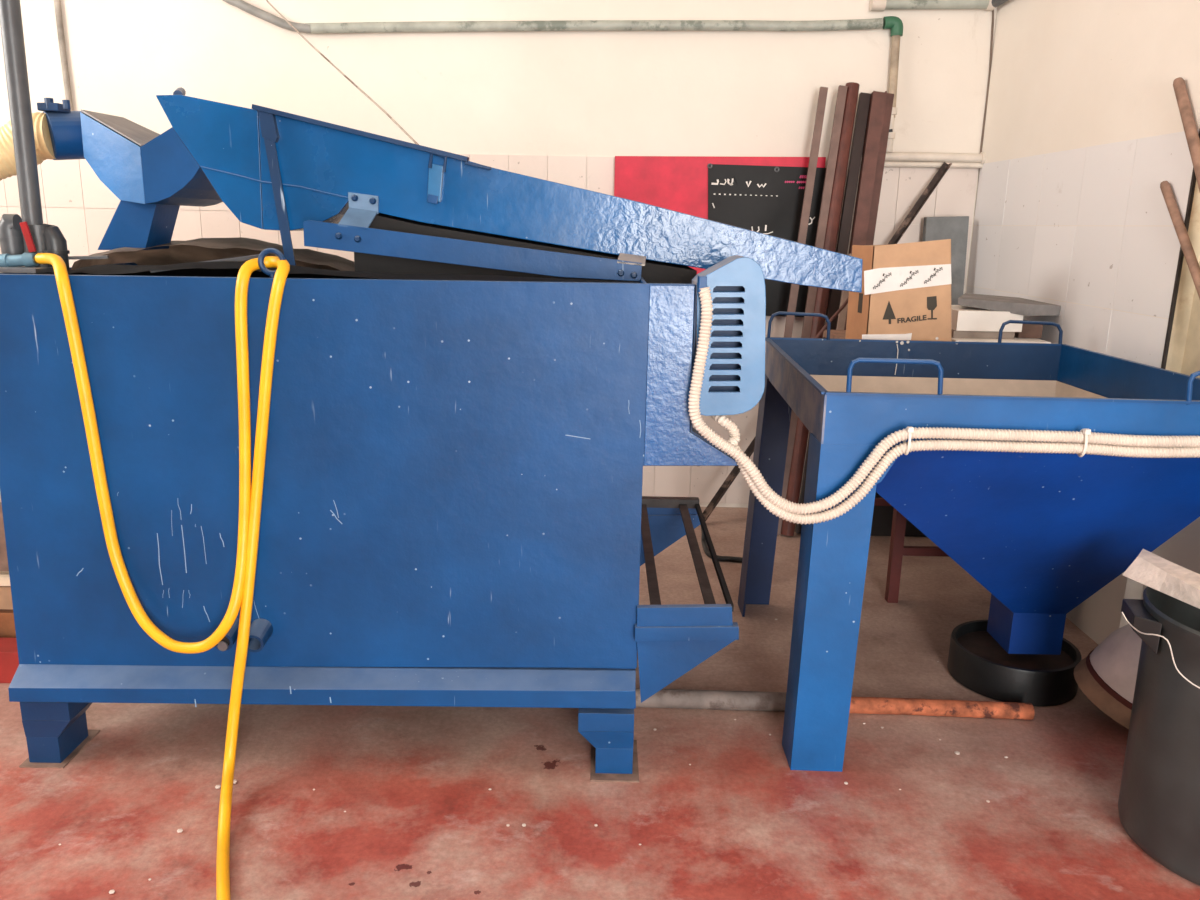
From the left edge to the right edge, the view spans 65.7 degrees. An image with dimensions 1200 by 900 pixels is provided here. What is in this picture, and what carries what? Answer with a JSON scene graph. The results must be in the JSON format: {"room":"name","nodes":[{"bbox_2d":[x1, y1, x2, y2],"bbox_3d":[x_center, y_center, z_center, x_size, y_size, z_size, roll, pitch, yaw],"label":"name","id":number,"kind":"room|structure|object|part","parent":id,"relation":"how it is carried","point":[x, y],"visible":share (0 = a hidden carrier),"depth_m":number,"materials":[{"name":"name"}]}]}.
{"room":"factory workshop","nodes":[
{"label":"factory workshop","id":0,"kind":"room"},
{"bbox_2d":[0,0,996,507],"bbox_3d":[-1.072,-1.367,4.286,5.802,3.300,0.128,1,14,0],"label":"wall","id":1,"kind":"structure","parent":0,"point":[554,106],"depth_m":4.16,"materials":[{"name":"white paint"}]},
{"bbox_2d":[54,0,72,110],"bbox_3d":[-2.425,-2.162,4.026,0.139,1.647,0.026,1,14,0],"label":"conduit","id":2,"kind":"object","parent":1,"relation":"attached to","point":[57,4],"visible":0.59,"depth_m":4.11,"materials":[{"name":"beige plastic"}]},
{"bbox_2d":[305,16,985,163],"bbox_3d":[0.226,-1.615,4.125,3.039,0.612,0.058,1,14,0],"label":"pipe","id":3,"kind":"object","parent":1,"relation":"attached to","point":[894,23],"visible":0.92,"depth_m":4.06,"materials":[{"name":"beige plastic"}]},
{"bbox_2d":[223,0,311,33],"bbox_3d":[-1.841,-2.366,3.949,1.176,1.087,0.038,1,14,0],"label":"hose","id":4,"kind":"object","parent":3,"relation":"attached to","point":[301,27],"visible":0.95,"depth_m":4.05,"materials":[{"name":"grey plastic"}]},
{"bbox_2d":[614,156,825,273],"bbox_3d":[0.535,-0.987,4.275,0.948,0.704,0.030,1,14,0],"label":"board","id":5,"kind":"object","parent":1,"relation":"attached to","point":[675,183],"visible":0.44,"depth_m":4.20,"materials":[{"name":"paint"}]},
{"bbox_2d":[707,163,829,316],"bbox_3d":[0.777,-0.951,4.255,0.604,0.680,0.011,1,14,0],"label":"blackboard","id":6,"kind":"object","parent":5,"relation":"attached to","point":[768,200],"visible":0.58,"depth_m":4.22,"materials":[{"name":"black plastic"}]},
{"bbox_2d":[884,161,982,167],"bbox_3d":[1.483,-1.289,4.204,0.506,0.028,0.025,1,14,0],"label":"pipe","id":7,"kind":"object","parent":1,"relation":"attached to","point":[887,163],"visible":0.66,"depth_m":4.19,"materials":[{"name":"beige plastic"}]},
{"bbox_2d":[869,0,1007,10],"bbox_3d":[1.454,-1.875,3.764,0.553,0.073,0.630,1,14,0],"label":"pipe","id":8,"kind":"object","parent":1,"relation":"attached to","point":[874,5],"visible":1,"depth_m":4.02,"materials":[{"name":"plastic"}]},
{"bbox_2d":[975,10,993,206],"bbox_3d":[1.722,-1.397,4.201,0.059,1.332,0.009,1,14,0],"label":"trim","id":9,"kind":"structure","parent":1,"relation":"attached to","point":[992,27],"depth_m":4.14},
{"bbox_2d":[0,495,1199,899],"bbox_3d":[-0.974,1.268,0.633,5.902,0.100,8.626,1,14,0],"label":"floor","id":10,"kind":"structure","parent":0,"point":[421,820],"depth_m":2.26,"materials":[{"name":"red concrete"}]},
{"bbox_2d":[0,502,15,637],"bbox_3d":[-1.806,0.290,2.821,0.600,0.759,0.110,1,14,0],"label":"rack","id":11,"kind":"object","parent":10,"relation":"on","point":[7,624],"visible":0.02,"depth_m":2.82,"materials":[{"name":"brown wood"}]},
{"bbox_3d":[-1.728,0.263,2.793,0.444,0.210,0.030,1,14,0],"label":"panel","id":12,"kind":"part","parent":11,"relation":"part of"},
{"bbox_2d":[0,637,18,682],"bbox_3d":[-1.827,0.628,2.784,0.649,0.100,0.100,1,14,0],"label":"beam","id":13,"kind":"structure","parent":10,"relation":"on","point":[9,661],"depth_m":2.74,"materials":[{"name":"paint"}]},
{"bbox_2d":[35,253,289,899],"bbox_3d":[-0.765,0.243,1.981,0.438,1.266,1.364,-10,17,-38],"label":"hose","id":14,"kind":"object","parent":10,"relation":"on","point":[250,496],"visible":1,"depth_m":2.17,"materials":[{"name":"yellow rubber"}]},
{"bbox_2d":[0,248,765,782],"bbox_3d":[-0.548,0.067,2.683,1.846,1.287,1.060,1,14,0],"label":"machine","id":15,"kind":"object","parent":10,"relation":"on","point":[455,512],"visible":0.91,"depth_m":2.22,"materials":[{"name":"blue paint"}]},
{"bbox_2d":[0,0,69,273],"bbox_3d":[-1.372,-1.421,2.006,0.165,2.094,0.176,1,14,0],"label":"standpipe","id":16,"kind":"object","parent":15,"relation":"attached to","point":[22,239],"visible":0.84,"depth_m":2.21,"materials":[{"name":"grey plastic"}]},
{"bbox_3d":[-1.386,-0.428,2.203,0.152,0.010,0.090,1,14,0],"label":"bracket plate","id":17,"kind":"part","parent":16,"relation":"part of","materials":[{"name":"grey metal"}]},
{"bbox_3d":[-1.353,-0.504,2.200,0.030,0.072,0.007,1,14,0],"label":"valve handle","id":18,"kind":"part","parent":16,"relation":"part of","materials":[{"name":"red plastic"}]},
{"bbox_3d":[-1.401,0.775,2.417,0.110,0.004,0.178,1,14,0],"label":"foot plate","id":19,"kind":"part","parent":15,"relation":"part of","materials":[{"name":"blue metal"}]},
{"bbox_2d":[68,255,108,259],"bbox_3d":[-1.276,-0.478,2.308,0.101,0.012,0.013,-2,14,-11],"label":"bar","id":20,"kind":"object","parent":15,"relation":"on","point":[99,256],"visible":1,"depth_m":2.31,"materials":[{"name":"grey metal"}]},
{"bbox_2d":[70,237,354,270],"bbox_3d":[-1.042,-0.495,2.663,0.961,0.225,0.600,1,14,0],"label":"plastic sheet","id":21,"kind":"object","parent":15,"relation":"on","point":[200,249],"visible":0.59,"depth_m":2.71,"materials":[{"name":"brown plastic"}]},
{"bbox_2d":[67,261,639,282],"bbox_3d":[-0.616,-0.409,2.255,1.429,0.085,0.190,1,14,0],"label":"rubber mat","id":22,"kind":"object","parent":15,"relation":"in","point":[219,268],"visible":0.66,"depth_m":2.22,"materials":[{"name":"black rubber"}]},
{"bbox_2d":[150,254,258,272],"bbox_3d":[-0.950,-0.453,2.251,0.258,0.043,0.013,-8,16,-32],"label":"bar","id":23,"kind":"object","parent":22,"relation":"on","point":[242,258],"visible":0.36,"depth_m":2.28,"materials":[{"name":"grey metal"}]},
{"bbox_2d":[37,87,862,292],"bbox_3d":[-0.417,-0.694,2.458,2.191,0.490,0.459,1,14,0],"label":"chute","id":24,"kind":"object","parent":15,"relation":"on","point":[285,172],"visible":0.96,"depth_m":2.34,"materials":[{"name":"blue paint"}]},
{"bbox_2d":[0,112,57,180],"bbox_3d":[-2.279,-0.082,2.469,1.676,1.613,0.160,-2,14,-12],"label":"hose","id":25,"kind":"object","parent":24,"relation":"attached to","point":[43,144],"visible":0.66,"depth_m":2.43,"materials":[{"name":"beige plastic"}]},
{"bbox_3d":[-1.242,-0.849,2.476,0.204,0.100,0.360,1,14,0],"label":"spout lid","id":26,"kind":"part","parent":24,"relation":"part of","materials":[{"name":"metal"}]},
{"bbox_3d":[-1.239,-0.606,2.504,0.169,0.131,0.140,1,14,0],"label":"support post","id":27,"kind":"part","parent":24,"relation":"part of","materials":[{"name":"blue metal"}]},
{"bbox_3d":[-1.096,-0.929,2.425,0.024,0.043,0.110,-4,14,-19],"label":"knob","id":28,"kind":"part","parent":24,"relation":"part of","materials":[{"name":"blue paint"}]},
{"bbox_3d":[-1.072,-0.751,2.498,0.146,0.185,0.360,1,14,0],"label":"spout","id":29,"kind":"part","parent":24,"relation":"part of","materials":[{"name":"blue paint"}]},
{"bbox_3d":[-0.311,-0.489,2.285,0.829,0.132,0.010,1,14,0],"label":"rail","id":30,"kind":"part","parent":24,"relation":"part of","materials":[{"name":"blue metal"}]},
{"bbox_2d":[354,213,696,283],"bbox_3d":[-0.190,-0.488,2.547,0.876,0.304,0.340,1,14,0],"label":"conveyor belt","id":31,"kind":"object","parent":15,"relation":"on","point":[653,271],"visible":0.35,"depth_m":2.38,"materials":[{"name":"black rubber"}]},
{"bbox_3d":[0.037,0.804,2.411,0.122,0.005,0.190,1,14,0],"label":"foot plate","id":32,"kind":"part","parent":15,"relation":"part of","materials":[{"name":"blue metal"}]},
{"bbox_3d":[0.140,0.282,2.716,0.026,0.008,0.892,1,14,0],"label":"rail","id":33,"kind":"part","parent":15,"relation":"part of","materials":[{"name":"metal"}]},
{"bbox_2d":[640,508,700,565],"bbox_3d":[0.216,0.296,3.176,0.255,0.265,0.030,1,14,0],"label":"outlet","id":34,"kind":"object","parent":15,"relation":"attached to","point":[666,525],"depth_m":3.17,"materials":[{"name":"blue paint"}]},
{"bbox_2d":[635,604,738,702],"bbox_3d":[0.211,0.508,2.301,0.255,0.265,0.030,1,14,0],"label":"outlet","id":35,"kind":"object","parent":15,"relation":"attached to","point":[671,640],"depth_m":2.28,"materials":[{"name":"blue paint"}]},
{"bbox_3d":[0.220,-0.166,2.149,0.224,0.420,0.005,1,14,0],"label":"plate","id":36,"kind":"part","parent":15,"relation":"part of","materials":[{"name":"blue paint"}]},
{"bbox_3d":[0.275,0.282,2.715,0.026,0.008,0.892,1,14,0],"label":"rail","id":37,"kind":"part","parent":15,"relation":"part of","materials":[{"name":"metal"}]},
{"bbox_3d":[0.324,0.284,2.716,0.012,0.016,0.892,1,14,0],"label":"rail","id":38,"kind":"part","parent":15,"relation":"part of","materials":[{"name":"metal"}]},
{"bbox_2d":[688,287,1199,514],"bbox_3d":[0.904,-0.093,2.119,1.405,0.524,0.045,1,14,0],"label":"conduit","id":39,"kind":"object","parent":15,"relation":"attached to","point":[1085,436],"visible":0.99,"depth_m":2.12,"materials":[{"name":"beige plastic"}]},
{"bbox_2d":[711,415,1199,524],"bbox_3d":[0.932,0.057,2.163,1.352,0.261,0.078,2,14,3],"label":"conduit","id":40,"kind":"object","parent":15,"relation":"attached to","point":[891,455],"visible":0.88,"depth_m":2.13,"materials":[{"name":"beige plastic"}]},
{"bbox_2d":[58,619,1007,893],"bbox_3d":[0.091,0.825,2.323,2.438,0.009,1.068,-8,16,-33],"label":"debris","id":41,"kind":"object","parent":10,"relation":"on","point":[955,752],"visible":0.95,"depth_m":2.26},
{"bbox_2d":[700,525,742,562],"bbox_3d":[0.503,0.364,3.936,0.142,0.160,0.391,-8,16,-33],"label":"hose","id":42,"kind":"object","parent":10,"relation":"on","point":[704,544],"visible":0.53,"depth_m":3.86,"materials":[{"name":"black plastic"}]},
{"bbox_2d":[784,87,827,337],"bbox_3d":[0.849,-0.599,4.138,0.035,1.952,0.371,12,17,37],"label":"steel beam","id":43,"kind":"structure","parent":10,"relation":"on","point":[823,91],"depth_m":4.08,"materials":[{"name":"brown metal"}]},
{"bbox_2d":[777,85,847,534],"bbox_3d":[0.928,-0.600,4.130,0.040,1.960,0.408,11,17,35],"label":"steel beam","id":44,"kind":"structure","parent":10,"relation":"on","point":[842,90],"depth_m":4.09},
{"bbox_2d":[781,82,859,535],"bbox_3d":[0.975,-0.607,4.133,0.059,1.973,0.455,10,16,32],"label":"steel beam","id":45,"kind":"structure","parent":10,"relation":"on","point":[801,436],"depth_m":4.09,"materials":[{"name":"brown metal"}]},
{"bbox_2d":[703,162,951,521],"bbox_3d":[1.014,-0.469,4.247,1.102,1.654,0.033,-2,14,-11],"label":"bar","id":46,"kind":"object","parent":10,"relation":"on","point":[944,168],"visible":0.36,"depth_m":4.20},
{"bbox_2d":[815,296,848,337],"bbox_3d":[0.763,-0.094,3.780,0.414,1.127,0.249,-8,17,-35],"label":"rod","id":47,"kind":"object","parent":10,"relation":"on","point":[845,303],"visible":0.13,"depth_m":3.72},
{"bbox_2d":[795,92,870,532],"bbox_3d":[1.041,-0.598,4.172,0.053,1.940,0.452,10,16,32],"label":"steel beam","id":48,"kind":"structure","parent":10,"relation":"on","point":[864,98],"depth_m":4.13,"materials":[{"name":"brown metal"}]},
{"bbox_2d":[636,688,1034,719],"bbox_3d":[0.619,0.727,2.671,1.226,0.054,0.056,1,14,1],"label":"pipe","id":49,"kind":"object","parent":10,"relation":"on","point":[664,698],"visible":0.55,"depth_m":2.65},
{"bbox_2d":[836,254,851,329],"bbox_3d":[0.999,-0.217,4.058,0.035,1.251,0.319,10,16,33],"label":"batten","id":50,"kind":"object","parent":10,"relation":"on","point":[842,315],"visible":0.22,"depth_m":4.03,"materials":[{"name":"brown wood"}]},
{"bbox_2d":[844,91,893,329],"bbox_3d":[1.117,-0.593,4.151,0.091,1.944,0.498,9,16,29],"label":"steel beam","id":51,"kind":"structure","parent":10,"relation":"on","point":[881,103],"depth_m":4.10,"materials":[{"name":"brown metal"}]},
{"bbox_2d":[823,330,948,602],"bbox_3d":[1.298,0.037,3.699,0.724,0.938,0.715,1,14,0],"label":"bench","id":52,"kind":"object","parent":10,"relation":"on","point":[897,550],"visible":0.12,"depth_m":3.43,"materials":[{"name":"brown wood"}]},
{"bbox_3d":[1.102,0.125,3.383,0.038,0.908,0.038,1,14,0],"label":"leg","id":53,"kind":"part","parent":52,"relation":"part of","materials":[{"name":"red metal"}]},
{"bbox_2d":[845,239,951,340],"bbox_3d":[1.086,-0.566,3.356,0.335,0.388,0.207,1,14,0],"label":"cardboard box","id":54,"kind":"object","parent":52,"relation":"on","point":[906,293],"visible":0.98,"depth_m":3.26,"materials":[{"name":"brown cardboard"}]},
{"bbox_2d":[882,302,895,323],"bbox_3d":[1.020,-0.484,3.272,0.047,0.082,0.001,1,14,0],"label":"print","id":55,"kind":"object","parent":54,"relation":"attached to","point":[888,308],"depth_m":3.27},
{"bbox_2d":[897,315,926,322],"bbox_3d":[1.099,-0.461,3.276,0.103,0.032,0.001,1,14,0],"label":"print","id":56,"kind":"object","parent":54,"relation":"attached to","point":[900,318],"depth_m":3.28},
{"bbox_2d":[927,296,936,319],"bbox_3d":[1.167,-0.499,3.267,0.043,0.083,0.001,1,14,0],"label":"print","id":57,"kind":"object","parent":54,"relation":"attached to","point":[931,300],"depth_m":3.27},
{"bbox_2d":[952,337,1050,342],"bbox_3d":[1.466,-0.424,3.558,0.345,0.030,0.370,1,14,0],"label":"fibreboard","id":58,"kind":"object","parent":52,"relation":"on","point":[1015,340],"visible":0.21,"depth_m":3.40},
{"bbox_2d":[951,329,1014,338],"bbox_3d":[1.421,-0.460,3.581,0.226,0.028,0.290,1,14,0],"label":"board","id":59,"kind":"object","parent":58,"relation":"on","point":[954,334],"visible":0.48,"depth_m":3.44,"materials":[{"name":"wood"}]},
{"bbox_2d":[951,305,1023,331],"bbox_3d":[1.435,-0.505,3.554,0.241,0.074,0.280,1,14,0],"label":"carton","id":60,"kind":"object","parent":59,"relation":"on","point":[963,318],"visible":0.6,"depth_m":3.42,"materials":[{"name":"white cardboard"}]},
{"bbox_2d":[958,293,1060,315],"bbox_3d":[1.610,-0.572,3.635,0.375,0.060,0.541,7,15,23],"label":"slab","id":61,"kind":"object","parent":60,"relation":"on","point":[1015,305],"visible":0.77,"depth_m":3.43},
{"bbox_2d":[1014,320,1042,338],"bbox_3d":[1.611,-0.471,3.587,0.088,0.055,0.230,1,14,0],"label":"wood block","id":62,"kind":"object","parent":58,"relation":"on","point":[1028,330],"visible":0.28,"depth_m":3.48,"materials":[{"name":"brown wood"}]},
{"bbox_2d":[870,492,926,536],"bbox_3d":[1.275,0.281,4.260,0.440,0.200,0.120,1,14,0],"label":"box","id":63,"kind":"object","parent":10,"relation":"on","point":[882,518],"visible":0.06,"depth_m":4.21,"materials":[{"name":"black"}]},
{"bbox_2d":[922,216,968,304],"bbox_3d":[1.556,-0.355,4.315,0.192,1.421,0.170,1,14,0],"label":"board","id":64,"kind":"object","parent":10,"relation":"on","point":[955,228],"visible":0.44,"depth_m":4.21,"materials":[{"name":"grey wood"}]},
{"bbox_2d":[738,311,1199,771],"bbox_3d":[1.049,0.185,2.774,1.095,1.075,1.131,1,14,0],"label":"hopper","id":65,"kind":"object","parent":10,"relation":"on","point":[1043,533],"visible":0.98,"depth_m":2.36,"materials":[{"name":"blue paint"}]},
{"bbox_3d":[0.594,0.165,3.280,0.155,0.860,0.123,1,14,0],"label":"leg","id":66,"kind":"part","parent":65,"relation":"part of","materials":[{"name":"blue paint"}]},
{"bbox_3d":[0.550,-0.198,2.699,0.006,0.126,1.086,2,14,2],"label":"panel","id":67,"kind":"part","parent":65,"relation":"part of","materials":[{"name":"blue paint"}]},
{"bbox_3d":[0.682,-0.426,3.186,0.216,0.095,0.012,1,14,0],"label":"handle","id":68,"kind":"part","parent":65,"relation":"part of","materials":[{"name":"blue paint"}]},
{"bbox_3d":[0.603,0.391,2.342,0.212,0.863,0.126,1,14,0],"label":"leg","id":69,"kind":"part","parent":65,"relation":"part of","materials":[{"name":"blue paint"}]},
{"bbox_3d":[0.680,-0.171,2.139,0.224,0.081,0.012,1,14,0],"label":"handle","id":70,"kind":"part","parent":65,"relation":"part of","materials":[{"name":"blue paint"}]},
{"bbox_3d":[1.079,-0.311,3.211,1.011,0.126,0.006,1,14,1],"label":"panel","id":71,"kind":"part","parent":65,"relation":"part of","materials":[{"name":"blue paint"}]},
{"bbox_3d":[1.057,-0.057,2.160,1.073,0.126,0.006,2,14,2],"label":"panel","id":72,"kind":"part","parent":65,"relation":"part of","materials":[{"name":"blue paint"}]},
{"bbox_3d":[1.474,-0.402,3.178,0.219,0.083,0.012,1,14,0],"label":"handle","id":73,"kind":"part","parent":65,"relation":"part of","materials":[{"name":"blue paint"}]},
{"bbox_3d":[1.586,-0.171,2.672,0.006,0.126,1.090,1,14,-1],"label":"panel","id":74,"kind":"part","parent":65,"relation":"part of","materials":[{"name":"blue paint"}]},
{"bbox_3d":[1.443,-0.141,2.125,0.206,0.079,0.012,1,14,0],"label":"handle","id":75,"kind":"part","parent":65,"relation":"part of","materials":[{"name":"blue paint"}]},
{"bbox_2d":[947,620,1081,705],"bbox_3d":[1.282,0.656,2.889,0.372,0.115,0.372,1,14,0],"label":"round pan","id":76,"kind":"object","parent":10,"relation":"on","point":[977,661],"visible":0.82,"depth_m":2.79,"materials":[{"name":"black plastic"}]},
{"bbox_2d":[1074,624,1141,728],"bbox_3d":[1.513,0.625,2.612,0.326,0.297,0.321,1,14,0],"label":"tub","id":77,"kind":"object","parent":10,"relation":"on","point":[1107,676],"visible":0.37,"depth_m":2.54,"materials":[{"name":"grey plastic"}]},
{"bbox_2d":[1118,586,1199,885],"bbox_3d":[1.374,0.614,2.056,0.597,0.592,0.478,1,14,0],"label":"waste bin","id":78,"kind":"object","parent":10,"relation":"on","point":[1159,799],"visible":0.94,"depth_m":2.01,"materials":[{"name":"black plastic"}]},
{"bbox_2d":[1122,549,1199,608],"bbox_3d":[1.311,0.310,2.025,0.121,0.051,0.483,-1,14,-7],"label":"foam slab","id":79,"kind":"object","parent":78,"relation":"in","point":[1149,569],"visible":1,"depth_m":2.10,"materials":[{"name":"white plastic"}]},
{"bbox_2d":[1160,181,1199,298],"bbox_3d":[1.707,0.068,2.373,0.027,1.507,1.269,1,14,-2],"label":"handle","id":80,"kind":"object","parent":10,"relation":"on","point":[1178,223],"visible":1,"depth_m":2.71,"materials":[{"name":"brown wood"}]},
{"bbox_2d":[1173,77,1199,190],"bbox_3d":[1.706,-0.088,2.392,0.031,1.797,1.176,1,14,-2],"label":"handle","id":81,"kind":"object","parent":10,"relation":"on","point":[1182,97],"visible":1,"depth_m":2.68,"materials":[{"name":"brown wood"}]},
{"bbox_2d":[966,0,1199,644],"bbox_3d":[1.793,-0.306,0.137,0.172,3.300,8.426,1,14,0],"label":"wall","id":82,"kind":"structure","parent":0,"point":[1083,130],"depth_m":3.24,"materials":[{"name":"white paint"}]},
{"bbox_2d":[1161,129,1199,377],"bbox_3d":[1.760,-0.691,1.890,0.092,1.378,1.616,1,14,0],"label":"board","id":83,"kind":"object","parent":82,"relation":"in","point":[1181,353],"depth_m":2.77,"materials":[{"name":"wood"}]},
{"bbox_3d":[1.765,-0.698,1.888,0.083,1.363,1.615,1,14,0],"label":"panel","id":84,"kind":"part","parent":83,"relation":"part of","materials":[{"name":"beige paint"}]},
{"bbox_3d":[-0.959,-2.025,-0.215,6.002,0.100,8.526,1,14,0],"label":"ceiling","id":85,"kind":"structure","parent":0,"visible":0},
{"bbox_2d":[266,0,418,144],"bbox_3d":[-1.227,-1.943,3.395,2.390,1.752,0.483,13,18,39],"label":"wire","id":86,"kind":"object","parent":85,"relation":"hanging from","point":[268,2],"visible":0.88,"depth_m":3.48,"materials":[{"name":"metal"}]}
]}

